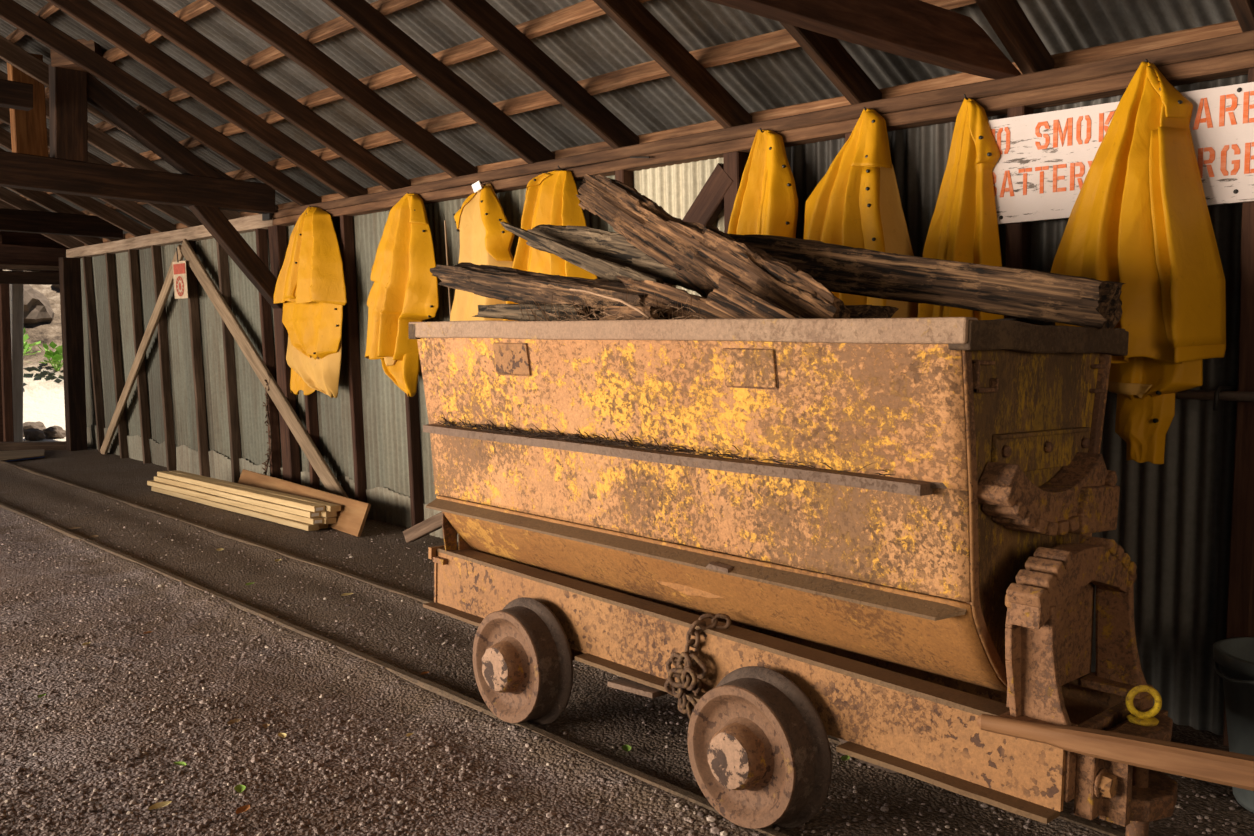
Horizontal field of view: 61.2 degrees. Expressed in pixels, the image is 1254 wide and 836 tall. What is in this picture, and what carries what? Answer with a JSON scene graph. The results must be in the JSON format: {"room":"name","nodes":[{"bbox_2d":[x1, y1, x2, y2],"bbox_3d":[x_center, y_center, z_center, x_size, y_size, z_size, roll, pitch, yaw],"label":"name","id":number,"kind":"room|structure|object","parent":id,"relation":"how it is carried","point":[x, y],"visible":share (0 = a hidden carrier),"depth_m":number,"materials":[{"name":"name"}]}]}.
{"room":"mine shed","nodes":[
{"label":"mine shed","id":0,"kind":"room"},
{"bbox_2d":[0,231,68,441],"bbox_3d":[-10.397,-1.810,10.907,9.100,4.800,0.300,-2,5,-43],"label":"wall","id":1,"kind":"structure","parent":0,"point":[17,248],"depth_m":13.44,"materials":[{"name":"red wood"}]},
{"bbox_2d":[0,284,13,441],"bbox_3d":[-7.742,-0.658,13.232,0.101,2.100,0.091,-3,6,-43],"label":"door frame","id":2,"kind":"structure","parent":1,"relation":"attached to","point":[5,327],"depth_m":13.20,"materials":[{"name":"red wood"}]},
{"bbox_2d":[0,271,59,284],"bbox_3d":[-7.493,-1.762,13.334,1.056,0.199,0.121,-2,5,-43],"label":"lintel","id":3,"kind":"object","parent":2,"relation":"on","point":[6,277],"visible":0.7,"depth_m":13.27,"materials":[{"name":"brown wood"}]},
{"bbox_2d":[87,425,457,541],"bbox_3d":[-3.794,0.526,10.306,0.084,0.372,9.700,-2,5,-43],"label":"wall","id":4,"kind":"structure","parent":0,"point":[387,506],"depth_m":10.17,"materials":[{"name":"metal"}]},
{"bbox_2d":[0,0,1236,238],"bbox_3d":[-2.407,-2.639,5.912,4.760,2.287,18.600,-2,5,-43],"label":"ceiling","id":5,"kind":"structure","parent":0,"point":[596,46],"depth_m":6.00,"materials":[{"name":"metal"}]},
{"bbox_2d":[0,79,32,110],"bbox_3d":[-5.882,-2.245,6.136,4.370,0.174,0.145,-2,5,-43],"label":"beam","id":6,"kind":"structure","parent":5,"relation":"attached to","point":[13,94],"depth_m":7.52,"materials":[{"name":"brown wood"}]},
{"bbox_2d":[7,53,47,156],"bbox_3d":[-4.582,-2.269,8.118,0.256,1.009,0.132,-2,5,-43],"label":"post","id":7,"kind":"object","parent":5,"relation":"attached to","point":[28,128],"visible":0.46,"depth_m":8.07,"materials":[{"name":"orange wood"}]},
{"bbox_2d":[0,447,1253,835],"bbox_3d":[-4.077,1.007,4.639,8.750,0.049,18.600,-2,5,-43],"label":"floor","id":8,"kind":"structure","parent":0,"point":[591,700],"depth_m":4.04,"materials":[{"name":"gravel"}]},
{"bbox_2d":[59,257,86,450],"bbox_3d":[-6.843,-0.748,13.110,0.310,2.452,0.369,-2,5,-43],"label":"post","id":9,"kind":"object","parent":8,"relation":"on","point":[69,268],"visible":0.93,"depth_m":13.03,"materials":[{"name":"brown wood"}]},
{"bbox_2d":[82,256,104,451],"bbox_3d":[-6.523,-0.753,13.006,0.244,2.430,0.057,-2,5,-43],"label":"stud","id":10,"kind":"object","parent":8,"relation":"on","point":[87,261],"visible":0.91,"depth_m":12.98,"materials":[{"name":"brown wood"}]},
{"bbox_2d":[105,253,128,457],"bbox_3d":[-5.967,-0.704,12.417,0.232,2.431,0.052,-2,5,-43],"label":"stud","id":11,"kind":"object","parent":8,"relation":"on","point":[109,258],"visible":0.87,"depth_m":12.38,"materials":[{"name":"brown wood"}]},
{"bbox_2d":[128,249,151,463],"bbox_3d":[-5.439,-0.657,11.857,0.232,2.431,0.054,-3,5,-44],"label":"stud","id":12,"kind":"object","parent":8,"relation":"on","point":[132,254],"visible":0.91,"depth_m":11.82,"materials":[{"name":"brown wood"}]},
{"bbox_2d":[100,245,183,453],"bbox_3d":[-5.415,-0.617,11.747,0.042,2.405,3.032,-2,5,-41],"label":"diagonal brace","id":13,"kind":"object","parent":12,"relation":"attached to","point":[168,283],"visible":0.92,"depth_m":11.60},
{"bbox_2d":[151,245,176,470],"bbox_3d":[-4.938,-0.612,11.316,0.238,2.430,0.057,-2,5,-43],"label":"stud","id":14,"kind":"object","parent":8,"relation":"on","point":[156,254],"visible":0.92,"depth_m":11.31,"materials":[{"name":"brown wood"}]},
{"bbox_2d":[185,241,209,476],"bbox_3d":[-4.319,-0.558,10.666,0.233,2.430,0.060,-2,5,-43],"label":"stud","id":15,"kind":"object","parent":8,"relation":"on","point":[193,300],"visible":0.86,"depth_m":10.65,"materials":[{"name":"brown wood"}]},
{"bbox_2d":[216,241,240,482],"bbox_3d":[-3.780,-0.510,10.090,0.236,2.430,0.060,-2,5,-43],"label":"stud","id":16,"kind":"object","parent":8,"relation":"on","point":[222,256],"visible":0.77,"depth_m":10.08,"materials":[{"name":"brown wood"}]},
{"bbox_2d":[151,487,318,530],"bbox_3d":[-3.333,0.731,8.823,2.814,0.046,0.092,5,5,44],"label":"plank","id":17,"kind":"object","parent":8,"relation":"on","point":[288,522],"visible":0.8,"depth_m":8.51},
{"bbox_2d":[147,480,323,524],"bbox_3d":[-3.338,0.683,8.834,2.888,0.045,0.092,5,5,43],"label":"plank","id":18,"kind":"object","parent":17,"relation":"on","point":[318,520],"visible":0.81,"depth_m":8.65,"materials":[{"name":"beige wood"}]},
{"bbox_2d":[154,476,320,517],"bbox_3d":[-3.313,0.636,8.819,2.776,0.047,0.091,5,5,43],"label":"plank","id":19,"kind":"object","parent":18,"relation":"on","point":[253,501],"visible":0.8,"depth_m":8.55,"materials":[{"name":"beige wood"}]},
{"bbox_2d":[157,471,324,511],"bbox_3d":[-3.267,0.591,8.783,2.766,0.045,0.091,5,5,43],"label":"plank","id":20,"kind":"object","parent":19,"relation":"on","point":[277,499],"visible":1,"depth_m":8.57,"materials":[{"name":"beige wood"}]},
{"bbox_2d":[255,228,280,478],"bbox_3d":[-3.196,-0.459,9.474,0.231,2.431,0.057,-2,5,-43],"label":"stud","id":21,"kind":"object","parent":8,"relation":"on","point":[261,234],"visible":0.66,"depth_m":9.44,"materials":[{"name":"red wood"}]},
{"bbox_2d":[180,239,348,497],"bbox_3d":[-3.328,-0.503,9.518,3.093,2.361,0.043,5,5,44],"label":"diagonal brace","id":22,"kind":"object","parent":21,"relation":"attached to","point":[292,420],"visible":0.96,"depth_m":9.39,"materials":[{"name":"wood"}]},
{"bbox_2d":[268,225,300,484],"bbox_3d":[-2.976,-0.440,9.242,0.237,2.430,0.174,-2,5,-43],"label":"stud","id":23,"kind":"object","parent":8,"relation":"on","point":[278,246],"visible":0.62,"depth_m":9.19,"materials":[{"name":"red wood"}]},
{"bbox_2d":[188,205,282,308],"bbox_3d":[-3.221,-1.375,8.857,0.831,0.891,0.131,-2,5,-43],"label":"knee brace","id":24,"kind":"object","parent":23,"relation":"attached to","point":[212,219],"visible":0.86,"depth_m":8.79,"materials":[{"name":"brown wood"}]},
{"bbox_2d":[238,469,370,536],"bbox_3d":[-2.688,0.660,8.592,0.105,0.252,2.424,-2,5,-41],"label":"leaning board","id":25,"kind":"object","parent":8,"relation":"on","point":[351,519],"visible":0.55,"depth_m":8.17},
{"bbox_2d":[294,222,319,489],"bbox_3d":[-2.675,-0.414,8.925,0.238,2.430,0.056,-2,5,-42],"label":"stud","id":26,"kind":"object","parent":8,"relation":"on","point":[311,411],"visible":0.24,"depth_m":8.96,"materials":[{"name":"red wood"}]},
{"bbox_2d":[340,215,367,518],"bbox_3d":[-2.152,-0.368,8.373,0.235,2.430,0.060,-2,5,-42],"label":"stud","id":27,"kind":"object","parent":8,"relation":"on","point":[346,222],"visible":0.87,"depth_m":8.34,"materials":[{"name":"red wood"}]},
{"bbox_2d":[0,503,788,835],"bbox_3d":[-2.546,0.974,6.013,0.132,0.104,17.103,-3,5,-44],"label":"track rail","id":28,"kind":"object","parent":8,"relation":"on","point":[433,687],"visible":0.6,"depth_m":4.27,"materials":[{"name":"metal"}]},
{"bbox_2d":[405,382,423,525],"bbox_3d":[-1.581,-0.318,7.770,0.239,2.430,0.058,-2,5,-43],"label":"stud","id":29,"kind":"object","parent":8,"relation":"on","point":[411,403],"visible":0.4,"depth_m":7.81,"materials":[{"name":"red wood"}]},
{"bbox_2d":[0,460,1125,835],"bbox_3d":[-1.891,0.955,6.490,0.103,0.105,16.901,-2,5,-44],"label":"track rail","id":30,"kind":"object","parent":8,"relation":"on","point":[1064,816],"visible":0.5,"depth_m":6.53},
{"bbox_2d":[615,170,633,232],"bbox_3d":[0.018,-0.177,6.071,0.236,2.430,0.078,-2,5,-43],"label":"stud","id":31,"kind":"object","parent":8,"relation":"on","point":[626,177],"visible":0.06,"depth_m":5.92,"materials":[{"name":"brown wood"}]},
{"bbox_2d":[664,163,732,286],"bbox_3d":[0.210,-0.796,5.758,0.066,1.057,1.040,-2,5,-40],"label":"diagonal brace","id":32,"kind":"object","parent":31,"relation":"attached to","point":[707,206],"visible":0.23,"depth_m":5.44,"materials":[{"name":"red wood"}]},
{"bbox_2d":[0,502,1250,835],"bbox_3d":[-1.466,1.010,5.347,3.969,0.058,9.602,-2,5,-37],"label":"gravel","id":33,"kind":"object","parent":8,"relation":"on","point":[716,831],"visible":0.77,"depth_m":3.53,"materials":[{"name":"gravel"}]},
{"bbox_2d":[723,151,748,232],"bbox_3d":[0.577,-0.128,5.478,0.234,2.430,0.105,-2,5,-43],"label":"stud","id":34,"kind":"object","parent":8,"relation":"on","point":[734,163],"visible":0.12,"depth_m":5.33,"materials":[{"name":"red wood"}]},
{"bbox_2d":[408,317,1177,835],"bbox_3d":[0.360,0.424,3.591,0.970,1.486,2.860,-2,5,-43],"label":"cart","id":35,"kind":"object","parent":8,"relation":"on","point":[882,616],"visible":0.98,"depth_m":2.97,"materials":[{"name":"paint"}]},
{"bbox_2d":[433,413,892,475],"bbox_3d":[-0.034,0.075,3.440,0.166,0.090,2.100,-2,5,-43],"label":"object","id":36,"kind":"object","parent":35,"relation":"on","point":[577,438],"visible":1,"depth_m":3.49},
{"bbox_2d":[664,613,730,718],"bbox_3d":[0.216,0.805,3.364,0.146,0.388,0.173,-2,5,-43],"label":"chain","id":37,"kind":"object","parent":35,"relation":"hanging from","point":[688,677],"visible":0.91,"depth_m":3.33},
{"bbox_2d":[726,233,1125,329],"bbox_3d":[0.786,-0.487,3.510,1.640,0.389,0.165,5,5,44],"label":"rotten timber","id":38,"kind":"object","parent":35,"relation":"on","point":[1015,292],"visible":0.69,"depth_m":3.22,"materials":[{"name":"wood"}]},
{"bbox_2d":[526,224,693,290],"bbox_3d":[-0.019,-0.638,4.228,0.118,0.374,1.411,-2,5,-35],"label":"rotten timber","id":39,"kind":"object","parent":38,"relation":"on","point":[613,247],"visible":0.41,"depth_m":4.25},
{"bbox_2d":[995,318,1036,324],"bbox_3d":[0.290,-0.295,3.658,0.790,0.083,2.310,-2,5,-43],"label":"dirt","id":40,"kind":"object","parent":35,"relation":"in","point":[1020,320],"visible":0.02,"depth_m":2.82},
{"bbox_2d":[472,304,599,320],"bbox_3d":[-0.348,-0.395,4.061,0.134,0.097,0.768,-2,5,-41],"label":"plank","id":41,"kind":"object","parent":40,"relation":"on","point":[486,311],"visible":0.7,"depth_m":4.00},
{"bbox_2d":[430,262,671,318],"bbox_3d":[-0.337,-0.492,4.199,0.173,0.331,1.631,-2,5,-37],"label":"rotten timber","id":42,"kind":"object","parent":40,"relation":"on","point":[489,281],"visible":0.72,"depth_m":4.16,"materials":[{"name":"wood"}]},
{"bbox_2d":[500,222,663,283],"bbox_3d":[-0.222,-0.642,4.276,0.055,0.401,1.184,-2,5,-37],"label":"wood splinter","id":43,"kind":"object","parent":42,"relation":"on","point":[604,269],"visible":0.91,"depth_m":4.18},
{"bbox_2d":[501,284,702,320],"bbox_3d":[-0.075,-0.352,3.603,0.213,0.210,0.985,-2,5,-43],"label":"dry twigs","id":44,"kind":"object","parent":40,"relation":"on","point":[586,303],"visible":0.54,"depth_m":3.68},
{"bbox_2d":[599,305,669,319],"bbox_3d":[0.023,-0.331,3.483,0.054,0.079,0.332,-2,5,-39],"label":"chunk","id":45,"kind":"object","parent":40,"relation":"on","point":[611,310],"visible":0.59,"depth_m":3.45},
{"bbox_2d":[616,275,732,318],"bbox_3d":[0.187,-0.352,3.439,0.082,0.252,0.788,-1,4,-34],"label":"wood splinter","id":46,"kind":"object","parent":40,"relation":"on","point":[665,294],"visible":0.51,"depth_m":3.45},
{"bbox_2d":[576,174,851,318],"bbox_3d":[0.219,-0.546,3.665,0.202,0.752,1.452,-1,5,-35],"label":"rotten timber","id":47,"kind":"object","parent":40,"relation":"on","point":[699,254],"visible":0.78,"depth_m":3.58,"materials":[{"name":"wood"}]},
{"bbox_2d":[706,276,803,318],"bbox_3d":[0.390,-0.311,3.147,0.061,0.233,0.391,-2,5,-40],"label":"wood splinter","id":48,"kind":"object","parent":40,"relation":"on","point":[732,299],"visible":0.59,"depth_m":3.18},
{"bbox_2d":[977,714,1253,790],"bbox_3d":[1.221,0.766,2.398,0.830,0.069,0.060,4,5,29],"label":"lever","id":49,"kind":"object","parent":35,"relation":"on","point":[1227,768],"visible":1,"depth_m":2.41,"materials":[{"name":"brown wood"}]},
{"bbox_2d":[1005,106,1033,320],"bbox_3d":[1.610,-0.037,4.384,0.235,2.430,0.075,-2,5,-43],"label":"stud","id":50,"kind":"object","parent":8,"relation":"on","point":[1017,235],"visible":0.18,"depth_m":4.28,"materials":[{"name":"red wood"}]},
{"bbox_2d":[988,101,1119,223],"bbox_3d":[1.647,-0.975,4.117,0.045,0.418,0.517,-2,5,-43],"label":"warning sign","id":51,"kind":"object","parent":50,"relation":"attached to","point":[1042,166],"depth_m":4.13,"materials":[{"name":"white paint"}]},
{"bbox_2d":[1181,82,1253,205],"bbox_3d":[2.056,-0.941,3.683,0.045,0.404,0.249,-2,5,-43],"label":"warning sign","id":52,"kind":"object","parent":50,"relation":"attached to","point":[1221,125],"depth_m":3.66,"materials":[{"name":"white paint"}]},
{"bbox_2d":[1213,637,1253,812],"bbox_3d":[2.054,0.974,3.293,0.436,0.482,0.436,-2,5,-43],"label":"trash can","id":53,"kind":"object","parent":8,"relation":"on","point":[1235,656],"visible":0.95,"depth_m":3.27,"materials":[{"name":"plastic"}]},
{"bbox_2d":[1223,68,1253,746],"bbox_3d":[2.205,0.016,3.750,0.235,2.430,0.087,-2,5,-43],"label":"stud","id":54,"kind":"object","parent":8,"relation":"on","point":[1240,593],"visible":0.65,"depth_m":3.74,"materials":[{"name":"red wood"}]},
{"bbox_2d":[1116,386,1253,410],"bbox_3d":[2.391,-0.045,3.436,0.190,0.085,1.520,-2,5,-43],"label":"pipe rail","id":55,"kind":"object","parent":54,"relation":"attached to","point":[1225,393],"visible":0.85,"depth_m":3.68,"materials":[{"name":"black metal"}]},
{"bbox_2d":[80,74,1247,735],"bbox_3d":[-0.961,-0.328,7.179,0.189,2.528,18.180,-2,5,-43],"label":"wall","id":56,"kind":"structure","parent":0,"point":[1174,517],"depth_m":4.77,"materials":[{"name":"metal"}]},
{"bbox_2d":[0,70,239,219],"bbox_3d":[-5.067,-2.727,8.521,4.512,2.244,0.066,-2,5,-43],"label":"rafter","id":57,"kind":"object","parent":56,"relation":"attached to","point":[97,138],"visible":0.3,"depth_m":9.16,"materials":[{"name":"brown wood"}]},
{"bbox_2d":[66,214,272,258],"bbox_3d":[-4.996,-1.878,11.217,0.106,0.126,5.840,-2,5,-43],"label":"wall plate","id":58,"kind":"object","parent":56,"relation":"attached to","point":[248,223],"visible":0.86,"depth_m":10.92,"materials":[{"name":"brown wood"}]},
{"bbox_2d":[0,186,102,244],"bbox_3d":[-7.773,-2.957,11.384,4.511,2.248,0.067,-2,5,-43],"label":"rafter","id":59,"kind":"object","parent":58,"relation":"on","point":[7,196],"visible":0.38,"depth_m":12.19,"materials":[{"name":"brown wood"}]},
{"bbox_2d":[0,0,215,124],"bbox_3d":[-2.280,-2.467,6.114,0.099,0.124,18.100,-2,5,-43],"label":"purlin","id":60,"kind":"structure","parent":59,"relation":"attached to","point":[198,7],"depth_m":6.69,"materials":[{"name":"orange wood"}]},
{"bbox_2d":[20,0,649,200],"bbox_3d":[-1.685,-2.100,6.707,0.094,0.123,18.100,-2,5,-43],"label":"purlin","id":61,"kind":"structure","parent":59,"relation":"attached to","point":[585,10],"depth_m":5.93,"materials":[{"name":"orange wood"}]},
{"bbox_2d":[81,0,975,215],"bbox_3d":[-1.375,-1.909,7.014,0.098,0.128,18.100,-2,5,-43],"label":"purlin","id":62,"kind":"structure","parent":59,"relation":"attached to","point":[780,40],"depth_m":5.60,"materials":[{"name":"orange wood"}]},
{"bbox_2d":[84,20,1241,245],"bbox_3d":[-1.616,-1.726,7.836,0.058,0.067,15.800,-2,5,-43],"label":"board","id":63,"kind":"object","parent":59,"relation":"attached to","point":[1091,54],"visible":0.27,"depth_m":4.80,"materials":[{"name":"orange wood"}]},
{"bbox_2d":[0,208,122,238],"bbox_3d":[-8.496,-1.940,9.040,7.920,0.234,0.172,-3,6,-43],"label":"tie beam","id":64,"kind":"structure","parent":58,"relation":"on","point":[11,220],"depth_m":11.24,"materials":[{"name":"brown wood"}]},
{"bbox_2d":[7,187,124,241],"bbox_3d":[-7.225,-2.913,10.806,4.510,2.249,0.063,-2,5,-43],"label":"rafter","id":65,"kind":"object","parent":58,"relation":"on","point":[41,198],"visible":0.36,"depth_m":11.64,"materials":[{"name":"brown wood"}]},
{"bbox_2d":[0,148,149,236],"bbox_3d":[-6.678,-2.862,10.224,4.514,2.242,0.070,-2,5,-43],"label":"rafter","id":66,"kind":"object","parent":58,"relation":"on","point":[89,204],"visible":0.44,"depth_m":11.31,"materials":[{"name":"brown wood"}]},
{"bbox_2d":[0,127,176,231],"bbox_3d":[-6.162,-2.819,9.678,4.511,2.246,0.067,-2,5,-43],"label":"rafter","id":67,"kind":"object","parent":58,"relation":"on","point":[131,208],"visible":0.36,"depth_m":10.80,"materials":[{"name":"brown wood"}]},
{"bbox_2d":[0,107,202,226],"bbox_3d":[-5.614,-2.774,9.100,4.509,2.251,0.066,-2,5,-43],"label":"rafter","id":68,"kind":"object","parent":58,"relation":"on","point":[181,214],"visible":0.23,"depth_m":10.24,"materials":[{"name":"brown wood"}]},
{"bbox_2d":[0,35,277,213],"bbox_3d":[-4.519,-2.677,7.939,4.509,2.252,0.067,-2,5,-43],"label":"rafter","id":69,"kind":"object","parent":58,"relation":"on","point":[10,52],"visible":0.24,"depth_m":7.95,"materials":[{"name":"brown wood"}]},
{"bbox_2d":[46,0,367,197],"bbox_3d":[-3.456,-2.583,6.811,4.506,2.258,0.067,-2,5,-43],"label":"rafter","id":70,"kind":"object","parent":56,"relation":"attached to","point":[84,12],"visible":0.87,"depth_m":7.32,"materials":[{"name":"brown wood"}]},
{"bbox_2d":[324,197,401,218],"bbox_3d":[-1.925,-1.569,7.795,0.317,0.066,1.496,-2,5,-43],"label":"wall plate","id":71,"kind":"object","parent":56,"relation":"attached to","point":[383,205],"depth_m":7.95,"materials":[{"name":"brown wood"}]},
{"bbox_2d":[365,192,438,396],"bbox_3d":[-1.633,-0.868,7.463,0.254,1.415,0.857,-2,5,-43],"label":"raincoat","id":72,"kind":"object","parent":71,"relation":"hanging from","point":[404,290],"visible":1,"depth_m":7.35,"materials":[{"name":"plastic"}]},
{"bbox_2d":[322,0,554,163],"bbox_3d":[-1.895,-2.445,5.157,4.509,2.252,0.068,-2,5,-43],"label":"rafter","id":73,"kind":"object","parent":56,"relation":"attached to","point":[363,16],"visible":0.8,"depth_m":5.97,"materials":[{"name":"brown wood"}]},
{"bbox_2d":[418,185,473,203],"bbox_3d":[-1.189,-1.503,6.999,0.309,0.066,0.948,-2,5,-43],"label":"wall plate","id":74,"kind":"object","parent":56,"relation":"attached to","point":[461,192],"depth_m":7.16,"materials":[{"name":"brown wood"}]},
{"bbox_2d":[450,181,514,320],"bbox_3d":[-0.981,-0.940,6.814,0.196,1.149,0.737,-2,5,-43],"label":"raincoat","id":75,"kind":"object","parent":74,"relation":"hanging from","point":[484,240],"visible":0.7,"depth_m":6.68,"materials":[{"name":"plastic"}]},
{"bbox_2d":[481,171,551,192],"bbox_3d":[-0.634,-1.455,6.409,0.310,0.066,0.915,-2,5,-43],"label":"wall plate","id":76,"kind":"object","parent":56,"relation":"attached to","point":[521,182],"depth_m":6.63,"materials":[{"name":"brown wood"}]},
{"bbox_2d":[503,166,597,320],"bbox_3d":[-0.469,-0.899,6.234,0.241,1.149,0.907,-2,5,-43],"label":"raincoat","id":77,"kind":"object","parent":76,"relation":"hanging from","point":[551,198],"visible":0.44,"depth_m":6.21,"materials":[{"name":"plastic"}]},
{"bbox_2d":[441,0,638,148],"bbox_3d":[-1.381,-2.401,4.613,4.512,2.246,0.067,-2,5,-43],"label":"rafter","id":78,"kind":"object","parent":56,"relation":"attached to","point":[480,15],"visible":0.79,"depth_m":5.51,"materials":[{"name":"brown wood"}]},
{"bbox_2d":[557,136,754,180],"bbox_3d":[0.143,-1.387,5.594,0.326,0.066,1.630,-2,5,-43],"label":"wall plate","id":79,"kind":"object","parent":56,"relation":"attached to","point":[714,150],"depth_m":5.64,"materials":[{"name":"brown wood"}]},
{"bbox_2d":[776,118,858,146],"bbox_3d":[0.873,-1.321,4.801,0.310,0.066,0.614,-2,5,-43],"label":"wall plate","id":80,"kind":"object","parent":56,"relation":"attached to","point":[833,130],"depth_m":4.94,"materials":[{"name":"brown wood"}]},
{"bbox_2d":[728,128,797,237],"bbox_3d":[0.592,-0.804,5.138,0.199,1.183,0.485,-2,5,-43],"label":"raincoat","id":81,"kind":"object","parent":80,"relation":"hanging from","point":[766,201],"visible":0.49,"depth_m":5.03,"materials":[{"name":"plastic"}]},
{"bbox_2d":[272,30,1253,218],"bbox_3d":[0.349,-1.443,5.547,0.107,0.072,9.750,-2,5,-43],"label":"wall plate","id":82,"kind":"object","parent":80,"relation":"on","point":[1243,41],"visible":0.7,"depth_m":4.75,"materials":[{"name":"brown wood"}]},
{"bbox_2d":[0,150,274,213],"bbox_3d":[-5.906,-1.720,6.294,7.920,0.249,0.175,-3,5,-43],"label":"tie beam","id":83,"kind":"structure","parent":82,"relation":"on","point":[17,170],"depth_m":8.16,"materials":[{"name":"brown wood"}]},
{"bbox_2d":[49,63,87,161],"bbox_3d":[-4.159,-2.267,7.896,0.223,0.700,0.160,-2,5,-43],"label":"post","id":84,"kind":"object","parent":83,"relation":"on","point":[68,117],"visible":0.79,"depth_m":7.83,"materials":[{"name":"brown wood"}]},
{"bbox_2d":[87,72,225,178],"bbox_3d":[-3.715,-2.200,8.323,1.201,0.836,0.142,-2,5,-43],"label":"strut","id":85,"kind":"object","parent":83,"relation":"on","point":[103,99],"visible":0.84,"depth_m":8.22,"materials":[{"name":"brown wood"}]},
{"bbox_2d":[0,0,321,205],"bbox_3d":[-3.969,-2.631,7.357,4.508,2.253,0.065,-2,5,-43],"label":"rafter","id":86,"kind":"object","parent":82,"relation":"on","point":[12,12],"visible":0.88,"depth_m":7.78,"materials":[{"name":"brown wood"}]},
{"bbox_2d":[111,0,410,189],"bbox_3d":[-3.029,-2.542,6.357,4.512,2.244,0.066,-2,5,-43],"label":"rafter","id":87,"kind":"object","parent":82,"relation":"on","point":[152,14],"visible":0.88,"depth_m":6.94,"materials":[{"name":"brown wood"}]},
{"bbox_2d":[273,206,346,397],"bbox_3d":[-2.615,-0.939,8.528,0.229,1.521,1.223,-2,5,-39],"label":"raincoat","id":88,"kind":"object","parent":82,"relation":"hanging from","point":[310,284],"visible":1,"depth_m":8.29,"materials":[{"name":"plastic"}]},
{"bbox_2d":[207,0,477,177],"bbox_3d":[-2.457,-2.494,5.753,4.507,2.256,0.063,-2,5,-43],"label":"rafter","id":89,"kind":"object","parent":82,"relation":"on","point":[247,13],"visible":0.83,"depth_m":6.45,"materials":[{"name":"brown wood"}]},
{"bbox_2d":[593,0,751,127],"bbox_3d":[-0.814,-2.349,4.011,4.510,2.249,0.071,-2,5,-43],"label":"rafter","id":90,"kind":"object","parent":82,"relation":"on","point":[631,16],"visible":0.75,"depth_m":5.01,"materials":[{"name":"brown wood"}]},
{"bbox_2d":[48,0,422,154],"bbox_3d":[-1.973,-2.274,6.420,0.089,0.121,18.100,-2,5,-43],"label":"purlin","id":91,"kind":"structure","parent":90,"relation":"attached to","point":[338,25],"depth_m":6.39,"materials":[{"name":"orange wood"}]},
{"bbox_2d":[780,22,881,104],"bbox_3d":[-0.285,-2.301,3.449,4.511,2.247,0.066,-2,5,-43],"label":"rafter","id":92,"kind":"object","parent":82,"relation":"on","point":[827,52],"visible":0.51,"depth_m":4.62,"materials":[{"name":"brown wood"}]},
{"bbox_2d":[804,107,917,317],"bbox_3d":[0.979,-0.746,4.677,0.270,1.242,0.665,-2,5,-43],"label":"raincoat","id":93,"kind":"object","parent":82,"relation":"hanging from","point":[856,203],"visible":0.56,"depth_m":4.59,"materials":[{"name":"plastic"}]},
{"bbox_2d":[706,0,1020,79],"bbox_3d":[0.233,-1.391,3.247,3.295,0.182,0.100,-2,5,-38],"label":"tie beam","id":94,"kind":"structure","parent":82,"relation":"on","point":[918,30],"depth_m":3.77,"materials":[{"name":"red wood"}]},
{"bbox_2d":[975,0,1054,73],"bbox_3d":[0.269,-2.252,2.861,4.512,2.245,0.064,-2,5,-43],"label":"rafter","id":95,"kind":"object","parent":82,"relation":"on","point":[1008,20],"visible":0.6,"depth_m":4.06,"materials":[{"name":"brown wood"}]},
{"bbox_2d":[880,101,962,130],"bbox_3d":[1.239,-1.290,4.432,0.319,0.066,0.518,-2,5,-43],"label":"wall plate","id":96,"kind":"object","parent":56,"relation":"attached to","point":[944,113],"depth_m":4.53,"materials":[{"name":"brown wood"}]},
{"bbox_2d":[917,94,1003,319],"bbox_3d":[1.339,-0.707,4.338,0.213,1.223,0.387,-1,4,-32],"label":"raincoat","id":97,"kind":"object","parent":96,"relation":"hanging from","point":[963,227],"visible":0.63,"depth_m":4.27,"materials":[{"name":"plastic"}]},
{"bbox_2d":[973,70,1136,116],"bbox_3d":[1.627,-1.256,4.025,0.325,0.066,0.723,-2,5,-43],"label":"wall plate","id":98,"kind":"object","parent":56,"relation":"attached to","point":[1116,84],"depth_m":4.10,"materials":[{"name":"brown wood"}]},
{"bbox_2d":[1050,59,1225,463],"bbox_3d":[1.783,-0.562,3.816,0.294,1.447,0.618,-1,4,-31],"label":"raincoat","id":99,"kind":"object","parent":98,"relation":"hanging from","point":[1139,218],"visible":0.94,"depth_m":3.68,"materials":[{"name":"plastic"}]},
{"bbox_2d":[1157,50,1253,85],"bbox_3d":[1.991,-1.223,3.616,0.314,0.066,0.348,-2,5,-43],"label":"wall plate","id":100,"kind":"object","parent":56,"relation":"attached to","point":[1214,67],"depth_m":3.71,"materials":[{"name":"brown wood"}]},
{"label":"outside","id":101,"kind":"structure","parent":0,"visible":0},
{"bbox_2d":[3,270,65,430],"bbox_3d":[-10.998,-2.460,18.894,16.000,5.038,9.000,-2,5,-43],"label":"bank","id":102,"kind":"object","parent":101,"point":[43,386],"visible":0.02,"depth_m":16.74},
{"bbox_2d":[9,284,54,323],"bbox_3d":[-10.493,-1.914,18.222,1.183,0.872,1.283,-2,5,-43],"label":"rock","id":103,"kind":"object","parent":102,"relation":"on","point":[37,308],"visible":0.48,"depth_m":18.07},
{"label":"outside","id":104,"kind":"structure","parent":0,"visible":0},
{"bbox_2d":[23,437,65,441],"bbox_3d":[-1.696,0.164,20.692,34.150,0.320,1.650,-2,5,-43],"label":"ground","id":105,"kind":"structure","parent":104,"point":[64,438],"depth_m":14.34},
{"bbox_2d":[10,270,23,441],"bbox_3d":[-7.929,-1.073,13.778,0.131,2.951,0.132,-1,4,-43],"label":"post","id":106,"kind":"object","parent":105,"relation":"on","point":[16,290],"visible":0.47,"depth_m":13.74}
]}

